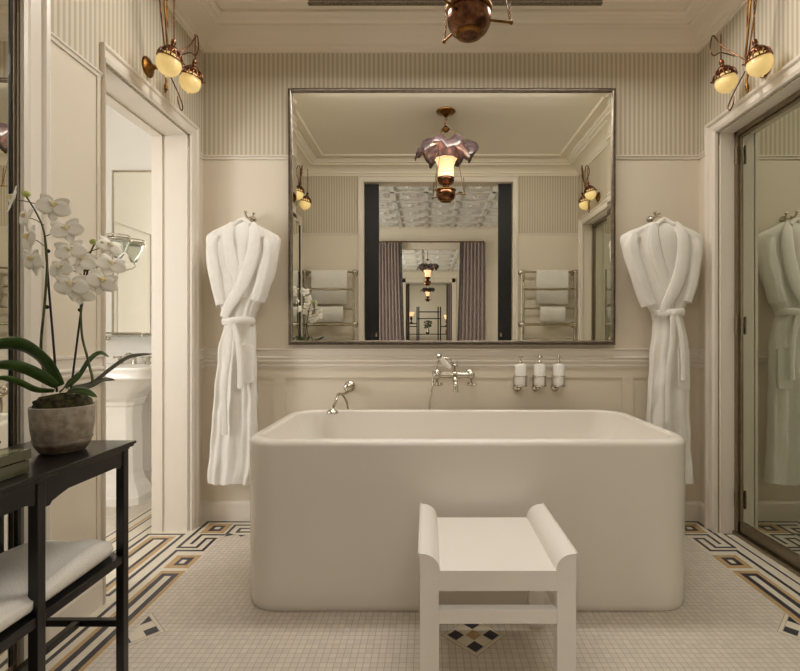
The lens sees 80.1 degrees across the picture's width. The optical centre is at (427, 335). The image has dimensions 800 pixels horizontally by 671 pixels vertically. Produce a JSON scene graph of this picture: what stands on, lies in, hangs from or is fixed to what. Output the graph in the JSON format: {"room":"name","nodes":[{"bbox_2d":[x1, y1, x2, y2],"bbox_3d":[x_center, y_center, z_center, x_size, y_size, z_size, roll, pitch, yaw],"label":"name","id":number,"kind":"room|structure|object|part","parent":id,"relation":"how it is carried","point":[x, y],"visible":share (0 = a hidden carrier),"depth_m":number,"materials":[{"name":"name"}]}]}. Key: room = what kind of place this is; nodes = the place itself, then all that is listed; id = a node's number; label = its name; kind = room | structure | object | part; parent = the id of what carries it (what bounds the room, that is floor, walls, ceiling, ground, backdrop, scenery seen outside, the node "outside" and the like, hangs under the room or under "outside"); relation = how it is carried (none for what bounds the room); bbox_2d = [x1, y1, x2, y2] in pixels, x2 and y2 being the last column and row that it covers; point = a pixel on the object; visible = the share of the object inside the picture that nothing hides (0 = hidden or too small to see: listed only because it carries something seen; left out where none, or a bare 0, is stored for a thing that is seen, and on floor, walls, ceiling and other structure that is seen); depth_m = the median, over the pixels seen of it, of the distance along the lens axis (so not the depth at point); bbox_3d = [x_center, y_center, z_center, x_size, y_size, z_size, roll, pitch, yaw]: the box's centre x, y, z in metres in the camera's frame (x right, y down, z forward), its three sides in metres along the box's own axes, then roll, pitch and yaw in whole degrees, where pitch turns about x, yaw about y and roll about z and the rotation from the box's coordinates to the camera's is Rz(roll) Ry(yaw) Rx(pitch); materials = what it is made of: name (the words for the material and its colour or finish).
{"room":"bathroom","nodes":[
{"label":"bathroom","id":0,"kind":"room"},
{"bbox_2d":[17,0,202,665],"bbox_3d":[-1.457,-0.388,1.655,0.200,3.005,2.629,0,0,0],"label":"wall","id":1,"kind":"structure","parent":0,"point":[132,29],"depth_m":1.89,"materials":[{"name":"beige paint"}]},
{"bbox_2d":[0,0,16,670],"bbox_3d":[-1.359,-0.020,1.141,0.093,2.270,0.881,0,0,0],"label":"mirror","id":2,"kind":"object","parent":1,"relation":"in","point":[8,8],"depth_m":1.55,"materials":[{"name":"metal"}]},
{"bbox_3d":[-1.347,-0.015,1.147,0.007,2.200,0.812,0,0,-3],"label":"mirror pane","id":3,"kind":"part","parent":2,"relation":"part of","materials":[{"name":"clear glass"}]},
{"bbox_3d":[-1.385,-0.020,1.141,0.040,2.270,0.881,0,0,0],"label":"frame","id":4,"kind":"part","parent":2,"relation":"part of","materials":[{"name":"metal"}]},
{"bbox_2d":[19,0,50,663],"bbox_3d":[-1.345,-0.055,1.151,0.031,2.340,1.061,0,0,0],"label":"trim","id":5,"kind":"structure","parent":1,"relation":"attached to","point":[35,15],"depth_m":1.62,"materials":[{"name":"beige paint"}]},
{"bbox_2d":[51,76,100,539],"bbox_3d":[-1.355,-0.035,1.824,0.006,2.060,0.286,0,0,0],"label":"trim","id":6,"kind":"structure","parent":1,"relation":"attached to","point":[96,389],"depth_m":1.95,"materials":[{"name":"beige paint"}]},
{"bbox_2d":[51,501,203,638],"bbox_3d":[-1.351,1.055,1.679,0.012,0.120,2.379,0,0,0],"label":"baseboard","id":7,"kind":"structure","parent":1,"relation":"attached to","point":[89,601],"depth_m":1.87,"materials":[{"name":"beige paint"}]},
{"bbox_2d":[51,32,204,390],"bbox_3d":[-1.346,-0.444,1.679,0.022,1.286,2.379,0,0,0],"label":"trim","id":8,"kind":"structure","parent":1,"relation":"attached to","point":[64,364],"depth_m":1.83,"materials":[{"name":"beige paint"}]},
{"bbox_2d":[106,66,187,531],"bbox_3d":[-1.468,-0.017,2.349,0.198,2.263,0.729,0,0,0],"label":"trim","id":9,"kind":"structure","parent":1,"relation":"attached to","point":[169,141],"depth_m":2.71,"materials":[{"name":"beige paint"}]},
{"bbox_2d":[100,42,199,604],"bbox_3d":[-1.348,-0.051,2.378,0.023,2.332,0.822,0,0,0],"label":"trim","id":10,"kind":"structure","parent":1,"relation":"attached to","point":[108,56],"depth_m":2.71,"materials":[{"name":"beige paint"}]},
{"bbox_2d":[142,0,204,110],"bbox_3d":[-1.206,-1.383,2.317,0.274,0.511,0.286,0,0,38],"label":"wall sconce","id":11,"kind":"object","parent":1,"relation":"attached to","point":[167,61],"visible":1,"depth_m":2.25,"materials":[{"name":"beige glass"}]},
{"bbox_3d":[-1.336,-1.300,2.300,0.042,0.096,0.095,0,0,0],"label":"plate","id":12,"kind":"part","parent":11,"relation":"part of","materials":[{"name":"gold metal"}]},
{"bbox_3d":[-1.260,-1.407,2.259,0.062,0.464,0.161,0,0,-39],"label":"arm","id":13,"kind":"part","parent":11,"relation":"part of","materials":[{"name":"gold metal"}]},
{"bbox_3d":[-1.199,-1.254,2.200,0.109,0.117,0.109,0,0,0],"label":"lamp shade","id":14,"kind":"part","parent":11,"relation":"part of","materials":[{"name":"beige glass"}]},
{"bbox_3d":[-1.174,-1.485,2.200,0.008,0.237,0.008,0,0,45],"label":"chain","id":15,"kind":"part","parent":11,"relation":"part of","materials":[{"name":"orange metal"}]},
{"bbox_3d":[-1.221,-1.337,2.385,0.047,0.421,0.217,0,0,20],"label":"arm","id":16,"kind":"part","parent":11,"relation":"part of","materials":[{"name":"orange metal"}]},
{"bbox_3d":[-1.209,-1.287,2.420,0.103,0.111,0.103,0,0,0],"label":"lamp shade","id":17,"kind":"part","parent":11,"relation":"part of","materials":[{"name":"beige glass"}]},
{"bbox_3d":[-1.184,-1.469,2.420,0.008,0.139,0.008,0,0,45],"label":"chain","id":18,"kind":"part","parent":11,"relation":"part of","materials":[{"name":"orange metal"}]},
{"bbox_2d":[106,104,151,469],"bbox_3d":[-2.204,-0.385,3.500,1.793,3.000,0.100,0,0,0],"label":"wall","id":19,"kind":"structure","parent":0,"point":[128,146],"depth_m":3.45,"materials":[{"name":"white paint"}]},
{"bbox_2d":[106,233,130,258],"bbox_3d":[-2.227,-0.588,3.348,0.251,0.241,0.156,0,0,0],"label":"sconce","id":20,"kind":"object","parent":19,"relation":"attached to","point":[124,241],"visible":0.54,"depth_m":3.32,"materials":[{"name":"glass"}]},
{"bbox_2d":[106,351,151,485],"bbox_3d":[-2.279,0.615,3.441,1.443,1.000,0.018,0,0,0],"label":"trim","id":21,"kind":"structure","parent":19,"relation":"attached to","point":[148,473],"depth_m":3.43,"materials":[{"name":"white paint"}]},
{"bbox_2d":[106,332,151,339],"bbox_3d":[-1.997,0.006,3.384,0.672,0.059,0.143,0,0,0],"label":"glass shelf","id":22,"kind":"object","parent":19,"relation":"attached to","point":[141,333],"visible":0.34,"depth_m":3.32,"materials":[{"name":"white"}]},
{"bbox_3d":[-1.997,0.008,3.379,0.650,0.008,0.118,0,0,0],"label":"shelf plate","id":23,"kind":"part","parent":22,"relation":"part of","materials":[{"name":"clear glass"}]},
{"bbox_2d":[112,170,151,334],"bbox_3d":[-1.996,-0.599,3.438,0.574,1.192,0.021,0,0,0],"label":"vanity mirror","id":24,"kind":"object","parent":19,"relation":"attached to","point":[131,189],"visible":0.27,"depth_m":3.44,"materials":[{"name":"silver metal"}]},
{"bbox_2d":[46,497,799,670],"bbox_3d":[-0.625,1.154,1.920,4.851,0.082,3.160,0,0,0],"label":"floor","id":25,"kind":"structure","parent":0,"point":[191,607],"depth_m":1.80,"materials":[{"name":"beige tile"}]},
{"bbox_2d":[0,440,136,670],"bbox_3d":[-1.145,0.733,1.165,0.345,0.765,0.850,0,0,0],"label":"console table","id":26,"kind":"object","parent":25,"relation":"on","point":[48,476],"visible":0.83,"depth_m":1.34,"materials":[{"name":"black paint"}]},
{"bbox_2d":[0,449,30,481],"bbox_3d":[-1.164,0.319,1.038,0.298,0.060,0.361,0,0,0],"label":"lidded box","id":27,"kind":"object","parent":26,"relation":"on","point":[13,462],"visible":1,"depth_m":1.17,"materials":[{"name":"green paint"}]},
{"bbox_3d":[-1.164,0.302,1.038,0.298,0.024,0.361,0,0,0],"label":"lid","id":28,"kind":"part","parent":27,"relation":"part of","materials":[{"name":"green paint"}]},
{"bbox_3d":[-1.002,0.746,1.218,0.026,0.739,0.026,0,0,0],"label":"leg","id":29,"kind":"part","parent":26,"relation":"part of","materials":[{"name":"black paint"}]},
{"bbox_2d":[0,538,113,631],"bbox_3d":[-1.150,0.672,1.208,0.300,0.071,0.695,0,0,0],"label":"folded towel","id":30,"kind":"object","parent":26,"relation":"on","point":[66,562],"visible":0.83,"depth_m":1.33,"materials":[{"name":"white fabric"}]},
{"bbox_3d":[-1.002,0.734,1.167,0.019,0.014,0.755,0,0,0],"label":"shelf rail","id":31,"kind":"part","parent":26,"relation":"part of","materials":[{"name":"black paint"}]},
{"bbox_2d":[0,552,122,647],"bbox_3d":[-1.143,0.722,1.169,0.301,0.013,0.798,0,0,0],"label":"shelf","id":32,"kind":"object","parent":26,"relation":"attached to","point":[15,632],"depth_m":1.29,"materials":[{"name":"black paint"}]},
{"bbox_2d":[0,186,150,454],"bbox_3d":[-1.063,-0.047,1.422,0.466,0.793,0.218,0,0,-12],"label":"potted orchid","id":33,"kind":"object","parent":26,"relation":"on","point":[60,423],"visible":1,"depth_m":1.41,"materials":[{"name":"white plant"}]},
{"bbox_3d":[-1.244,-0.405,1.416,0.089,0.078,0.020,0,0,38],"label":"flower","id":34,"kind":"part","parent":33,"relation":"part of","materials":[{"name":"white plant"}]},
{"bbox_3d":[-1.210,-0.350,1.433,0.090,0.076,0.016,0,0,37],"label":"flower","id":35,"kind":"part","parent":33,"relation":"part of","materials":[{"name":"white plant"}]},
{"bbox_3d":[-1.190,-0.288,1.420,0.093,0.084,0.010,0,0,31],"label":"flower","id":36,"kind":"part","parent":33,"relation":"part of","materials":[{"name":"white plant"}]},
{"bbox_3d":[-1.171,-0.216,1.411,0.095,0.075,0.018,0,0,23],"label":"flower","id":37,"kind":"part","parent":33,"relation":"part of","materials":[{"name":"white plant"}]},
{"bbox_3d":[-1.171,-0.131,1.440,0.096,0.586,0.008,0,0,0],"label":"flower stem","id":38,"kind":"part","parent":33,"relation":"part of","materials":[{"name":"green plant"}]},
{"bbox_3d":[-1.102,-0.376,1.401,0.093,0.080,0.016,0,0,-11],"label":"flower","id":39,"kind":"part","parent":33,"relation":"part of","materials":[{"name":"white plant"}]},
{"bbox_3d":[-1.078,-0.193,1.405,0.085,0.070,0.021,0,0,16],"label":"flower","id":40,"kind":"part","parent":33,"relation":"part of","materials":[{"name":"white plant"}]},
{"bbox_3d":[-1.105,0.280,1.440,0.165,0.139,0.165,0,0,0],"label":"pot","id":41,"kind":"part","parent":33,"relation":"part of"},
{"bbox_3d":[-1.069,-0.312,1.409,0.085,0.075,0.011,0,0,-27],"label":"flower","id":42,"kind":"part","parent":33,"relation":"part of","materials":[{"name":"white plant"}]},
{"bbox_3d":[-1.068,-0.250,1.421,0.089,0.077,0.007,0,0,-12],"label":"flower","id":43,"kind":"part","parent":33,"relation":"part of","materials":[{"name":"white plant"}]},
{"bbox_3d":[-1.041,-0.139,1.393,0.099,0.079,0.020,0,0,-9],"label":"flower","id":44,"kind":"part","parent":33,"relation":"part of","materials":[{"name":"white plant"}]},
{"bbox_3d":[-1.052,-0.224,1.439,0.084,0.074,0.015,0,0,-27],"label":"flower","id":45,"kind":"part","parent":33,"relation":"part of","materials":[{"name":"white plant"}]},
{"bbox_3d":[-1.027,-0.122,1.409,0.072,0.063,0.014,0,0,-35],"label":"flower","id":46,"kind":"part","parent":33,"relation":"part of","materials":[{"name":"white plant"}]},
{"bbox_3d":[-1.041,-0.058,1.450,0.056,0.455,0.029,0,0,0],"label":"flower stem","id":47,"kind":"part","parent":33,"relation":"part of","materials":[{"name":"green plant"}]},
{"bbox_3d":[-0.975,-0.160,1.424,0.089,0.079,0.016,0,0,-17],"label":"flower","id":48,"kind":"part","parent":33,"relation":"part of","materials":[{"name":"white plant"}]},
{"bbox_3d":[-0.986,-0.273,1.471,0.014,0.067,0.076,0,0,32],"label":"flower","id":49,"kind":"part","parent":33,"relation":"part of","materials":[{"name":"white plant"}]},
{"bbox_3d":[-0.966,-0.214,1.448,0.080,0.071,0.021,0,0,-41],"label":"flower","id":50,"kind":"part","parent":33,"relation":"part of","materials":[{"name":"white plant"}]},
{"bbox_3d":[-1.002,0.746,1.559,0.026,0.739,0.026,0,0,0],"label":"leg","id":51,"kind":"part","parent":26,"relation":"part of","materials":[{"name":"black paint"}]},
{"bbox_2d":[106,352,151,506],"bbox_3d":[-2.060,0.616,3.195,0.650,0.998,0.506,0,0,0],"label":"basin","id":52,"kind":"object","parent":25,"relation":"on","point":[126,395],"visible":0.47,"depth_m":3.14,"materials":[{"name":"white ceramic"}]},
{"bbox_2d":[112,356,123,363],"bbox_3d":[-2.160,0.172,3.335,0.068,0.057,0.068,0,0,22],"label":"tap","id":53,"kind":"object","parent":52,"relation":"on","point":[118,357],"depth_m":3.32,"materials":[{"name":"silver metal"}]},
{"bbox_3d":[-2.060,0.159,3.281,0.036,0.084,0.144,0,0,0],"label":"spout","id":54,"kind":"part","parent":52,"relation":"part of","materials":[{"name":"silver metal"}]},
{"bbox_2d":[141,356,151,363],"bbox_3d":[-1.960,0.172,3.335,0.068,0.057,0.068,0,0,22],"label":"tap","id":55,"kind":"object","parent":52,"relation":"on","point":[148,359],"depth_m":3.32,"materials":[{"name":"silver metal"}]},
{"bbox_2d":[250,410,685,610],"bbox_3d":[0.168,0.769,2.325,1.860,0.692,0.830,0,0,0],"label":"bathtub","id":56,"kind":"object","parent":25,"relation":"on","point":[335,499],"visible":0.93,"depth_m":1.91,"materials":[{"name":"white ceramic"}]},
{"bbox_2d":[418,503,578,670],"bbox_3d":[0.210,0.880,1.625,0.480,0.469,0.420,0,0,0],"label":"stool","id":57,"kind":"object","parent":25,"relation":"on","point":[532,553],"visible":1,"depth_m":1.42,"materials":[{"name":"white paint"}]},
{"bbox_3d":[0.004,0.684,1.625,0.067,0.076,0.420,0,0,0],"label":"arm","id":58,"kind":"part","parent":57,"relation":"part of","materials":[{"name":"white paint"}]},
{"bbox_3d":[0.005,0.918,1.438,0.057,0.393,0.045,0,0,0],"label":"leg","id":59,"kind":"part","parent":57,"relation":"part of","materials":[{"name":"white paint"}]},
{"bbox_3d":[0.210,0.712,1.625,0.406,0.020,0.416,0,0,0],"label":"seat","id":60,"kind":"part","parent":57,"relation":"part of","materials":[{"name":"white paint"}]},
{"bbox_3d":[0.414,0.918,1.822,0.057,0.393,0.026,0,0,0],"label":"leg","id":61,"kind":"part","parent":57,"relation":"part of","materials":[{"name":"white paint"}]},
{"bbox_3d":[0.416,0.684,1.625,0.067,0.076,0.420,0,0,0],"label":"arm","id":62,"kind":"part","parent":57,"relation":"part of","materials":[{"name":"white paint"}]},
{"bbox_3d":[0.414,0.918,1.438,0.057,0.393,0.045,0,0,0],"label":"leg","id":63,"kind":"part","parent":57,"relation":"part of","materials":[{"name":"white paint"}]},
{"bbox_2d":[203,53,698,431],"bbox_3d":[0.141,-0.388,2.919,3.035,3.005,0.100,0,0,0],"label":"wall","id":64,"kind":"structure","parent":0,"point":[245,95],"depth_m":2.87,"materials":[{"name":"beige paint"}]},
{"bbox_2d":[206,217,280,485],"bbox_3d":[-1.068,0.088,2.734,0.436,1.537,0.154,0,0,0],"label":"bathrobe","id":65,"kind":"object","parent":64,"relation":"hanging from","point":[242,255],"visible":0.98,"depth_m":2.70,"materials":[{"name":"white fabric"}]},
{"bbox_2d":[243,210,256,221],"bbox_3d":[-1.047,-0.706,2.817,0.057,0.050,0.104,0,0,0],"label":"robe hook","id":66,"kind":"object","parent":64,"relation":"attached to","point":[252,218],"visible":0.94,"depth_m":2.83,"materials":[{"name":"silver metal"}]},
{"bbox_2d":[326,381,354,413],"bbox_3d":[-0.499,0.360,2.737,0.072,0.175,0.287,0,0,14],"label":"spout","id":67,"kind":"object","parent":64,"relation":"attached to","point":[349,386],"visible":0.95,"depth_m":2.78,"materials":[{"name":"silver metal"}]},
{"bbox_3d":[-0.496,0.384,2.737,0.036,0.126,0.235,0,0,15],"label":"spout","id":68,"kind":"part","parent":67,"relation":"part of","materials":[{"name":"silver metal"}]},
{"bbox_3d":[-0.470,0.306,2.834,0.068,0.068,0.070,0,0,0],"label":"wall plate","id":69,"kind":"part","parent":67,"relation":"part of","materials":[{"name":"silver metal"}]},
{"bbox_2d":[203,155,697,368],"bbox_3d":[0.141,-0.444,2.858,2.995,1.286,0.022,0,0,0],"label":"trim","id":70,"kind":"structure","parent":64,"relation":"attached to","point":[267,358],"depth_m":2.86,"materials":[{"name":"beige paint"}]},
{"bbox_2d":[202,369,698,500],"bbox_3d":[0.141,0.597,2.866,2.995,0.797,0.008,0,0,0],"label":"trim","id":71,"kind":"structure","parent":64,"relation":"attached to","point":[210,492],"depth_m":2.86,"materials":[{"name":"beige paint"}]},
{"bbox_2d":[203,501,697,520],"bbox_3d":[0.141,1.055,2.863,2.995,0.120,0.012,0,0,0],"label":"baseboard","id":72,"kind":"structure","parent":64,"relation":"attached to","point":[213,510],"depth_m":2.86,"materials":[{"name":"beige paint"}]},
{"bbox_2d":[288,88,615,344],"bbox_3d":[0.144,-0.706,2.833,1.947,1.525,0.038,0,0,0],"label":"wall mirror","id":73,"kind":"object","parent":64,"relation":"attached to","point":[417,216],"visible":1,"depth_m":2.83,"materials":[{"name":"silver metal"}]},
{"bbox_2d":[428,353,476,409],"bbox_3d":[0.144,0.358,2.765,0.287,0.514,0.208,0,0,0],"label":"tap","id":74,"kind":"object","parent":64,"relation":"attached to","point":[436,374],"visible":0.91,"depth_m":2.75,"materials":[{"name":"silver metal"}]},
{"bbox_3d":[0.055,0.269,2.769,0.062,0.053,0.051,0,0,13],"label":"cross handle","id":75,"kind":"part","parent":74,"relation":"part of","materials":[{"name":"silver metal"}]},
{"bbox_3d":[0.100,0.156,2.743,0.078,0.082,0.030,0,0,-8],"label":"shower handle","id":76,"kind":"part","parent":74,"relation":"part of","materials":[{"name":"white ceramic"}]},
{"bbox_3d":[0.253,0.269,2.769,0.062,0.053,0.051,0,0,13],"label":"cross handle","id":77,"kind":"part","parent":74,"relation":"part of","materials":[{"name":"silver metal"}]},
{"bbox_2d":[161,0,746,52],"bbox_3d":[0.141,-1.778,1.679,2.995,0.145,2.379,0,0,0],"label":"trim","id":78,"kind":"structure","parent":64,"relation":"attached to","point":[690,29],"depth_m":2.75,"materials":[{"name":"paint"}]},
{"bbox_2d":[513,356,526,391],"bbox_3d":[0.550,0.229,2.820,0.084,0.219,0.097,0,0,0],"label":"soap dispenser","id":79,"kind":"object","parent":64,"relation":"attached to","point":[520,375],"visible":1,"depth_m":2.79,"materials":[{"name":"white ceramic"}]},
{"bbox_2d":[515,364,525,385],"bbox_3d":[0.550,0.230,2.814,0.068,0.128,0.067,0,0,0],"label":"bottle","id":80,"kind":"object","parent":79,"relation":"on","point":[520,369],"depth_m":2.78,"materials":[{"name":"white ceramic"}]},
{"bbox_2d":[532,356,546,391],"bbox_3d":[0.664,0.229,2.820,0.084,0.219,0.097,0,0,0],"label":"soap dispenser","id":81,"kind":"object","parent":64,"relation":"attached to","point":[539,375],"visible":1,"depth_m":2.79,"materials":[{"name":"white ceramic"}]},
{"bbox_2d":[534,364,545,385],"bbox_3d":[0.664,0.230,2.814,0.068,0.128,0.067,0,0,0],"label":"bottle","id":82,"kind":"object","parent":81,"relation":"on","point":[539,369],"depth_m":2.78,"materials":[{"name":"white ceramic"}]},
{"bbox_2d":[550,356,565,391],"bbox_3d":[0.778,0.229,2.820,0.084,0.219,0.097,0,0,0],"label":"soap dispenser","id":83,"kind":"object","parent":64,"relation":"attached to","point":[558,375],"visible":1,"depth_m":2.79,"materials":[{"name":"white ceramic"}]},
{"bbox_2d":[553,364,564,385],"bbox_3d":[0.778,0.230,2.814,0.068,0.128,0.067,0,0,0],"label":"bottle","id":84,"kind":"object","parent":83,"relation":"on","point":[558,369],"depth_m":2.78,"materials":[{"name":"white ceramic"}]},
{"bbox_2d":[646,210,659,222],"bbox_3d":[1.347,-0.706,2.817,0.057,0.050,0.104,0,0,0],"label":"robe hook","id":85,"kind":"object","parent":64,"relation":"attached to","point":[649,219],"visible":1,"depth_m":2.82,"materials":[{"name":"silver metal"}]},
{"bbox_3d":[1.341,-0.701,2.854,0.040,0.040,0.030,0,0,0],"label":"plate","id":86,"kind":"part","parent":85,"relation":"part of","materials":[{"name":"silver metal"}]},
{"bbox_3d":[1.350,-0.709,2.805,0.049,0.043,0.089,0,0,12],"label":"hook arm","id":87,"kind":"part","parent":85,"relation":"part of","materials":[{"name":"silver metal"}]},
{"bbox_2d":[620,217,702,484],"bbox_3d":[1.356,0.088,2.733,0.481,1.537,0.148,0,0,0],"label":"bathrobe","id":88,"kind":"object","parent":64,"relation":"attached to","point":[663,257],"visible":0.89,"depth_m":2.70,"materials":[{"name":"white fabric"}]},
{"bbox_2d":[215,0,690,8],"bbox_3d":[0.120,-1.880,1.679,3.355,0.080,2.579,0,0,0],"label":"ceiling","id":89,"kind":"structure","parent":0,"point":[223,4],"depth_m":2.66,"materials":[{"name":"paint"}]},
{"bbox_2d":[227,0,679,1],"bbox_3d":[0.141,-1.833,1.679,2.475,0.018,1.859,0,0,0],"label":"trim","id":90,"kind":"structure","parent":89,"relation":"attached to","point":[227,0],"depth_m":2.59,"materials":[{"name":"paint"}]},
{"bbox_2d":[307,0,602,5],"bbox_3d":[0.152,-1.832,2.502,1.626,0.016,0.265,0,0,0],"label":"ceiling vent","id":91,"kind":"object","parent":89,"relation":"in","point":[310,2],"visible":0.82,"depth_m":2.61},
{"bbox_3d":[0.152,-1.834,2.502,1.626,0.012,0.265,0,0,0],"label":"grille frame","id":92,"kind":"part","parent":91,"relation":"part of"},
{"bbox_2d":[442,0,512,43],"bbox_3d":[0.155,-1.465,1.727,0.530,0.750,0.514,0,0,0],"label":"pendant lamp","id":93,"kind":"object","parent":89,"relation":"hanging from","point":[468,21],"visible":1,"depth_m":1.69,"materials":[{"name":"gold metal"}]},
{"bbox_2d":[699,0,799,532],"bbox_3d":[1.718,-0.388,1.655,0.160,3.005,2.629,0,0,0],"label":"wall","id":94,"kind":"structure","parent":0,"point":[777,22],"depth_m":2.63,"materials":[{"name":"beige paint"}]},
{"bbox_2d":[697,151,703,368],"bbox_3d":[1.627,-0.444,1.679,0.022,1.286,2.379,0,0,0],"label":"trim","id":95,"kind":"structure","parent":94,"relation":"attached to","point":[700,357],"depth_m":2.83,"materials":[{"name":"beige paint"}]},
{"bbox_2d":[698,501,703,524],"bbox_3d":[1.632,1.055,1.679,0.012,0.120,2.379,0,0,0],"label":"baseboard","id":96,"kind":"structure","parent":94,"relation":"attached to","point":[700,504],"depth_m":2.83,"materials":[{"name":"beige paint"}]},
{"bbox_2d":[710,0,773,110],"bbox_3d":[1.549,-1.384,2.314,0.178,0.509,0.358,0,0,0],"label":"wall sconce","id":97,"kind":"object","parent":94,"relation":"attached to","point":[759,60],"visible":1,"depth_m":2.25,"materials":[{"name":"beige glass"}]},
{"bbox_3d":[1.495,-1.469,2.420,0.008,0.139,0.008,0,0,45],"label":"chain","id":98,"kind":"part","parent":97,"relation":"part of","materials":[{"name":"orange metal"}]},
{"bbox_3d":[1.520,-1.287,2.420,0.103,0.111,0.103,0,0,0],"label":"lamp shade","id":99,"kind":"part","parent":97,"relation":"part of","materials":[{"name":"beige glass"}]},
{"bbox_3d":[1.502,-1.337,2.385,0.047,0.421,0.217,0,0,-20],"label":"arm","id":100,"kind":"part","parent":97,"relation":"part of","materials":[{"name":"orange metal"}]},
{"bbox_3d":[1.541,-1.406,2.259,0.062,0.464,0.160,0,0,39],"label":"arm","id":101,"kind":"part","parent":97,"relation":"part of","materials":[{"name":"gold metal"}]},
{"bbox_3d":[1.513,-1.485,2.200,0.008,0.237,0.008,0,0,45],"label":"chain","id":102,"kind":"part","parent":97,"relation":"part of","materials":[{"name":"orange metal"}]},
{"bbox_3d":[1.538,-1.254,2.200,0.109,0.117,0.109,0,0,0],"label":"lamp shade","id":103,"kind":"part","parent":97,"relation":"part of","materials":[{"name":"beige glass"}]},
{"bbox_2d":[704,54,799,532],"bbox_3d":[1.624,-0.051,1.670,0.037,2.332,2.180,0,0,0],"label":"trim","id":104,"kind":"structure","parent":94,"relation":"attached to","point":[790,71],"depth_m":2.69,"materials":[{"name":"beige paint"}]},
{"bbox_2d":[720,77,799,533],"bbox_3d":[1.694,-0.017,1.671,0.088,2.263,2.021,0,0,0],"label":"trim","id":105,"kind":"structure","parent":94,"relation":"attached to","point":[726,135],"depth_m":2.67,"materials":[{"name":"beige paint"}]},
{"bbox_2d":[732,90,799,576],"bbox_3d":[1.737,-0.013,1.667,0.052,2.256,2.014,0,0,0],"label":"door","id":106,"kind":"structure","parent":94,"relation":"in","point":[767,148],"depth_m":2.43,"materials":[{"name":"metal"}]}
]}

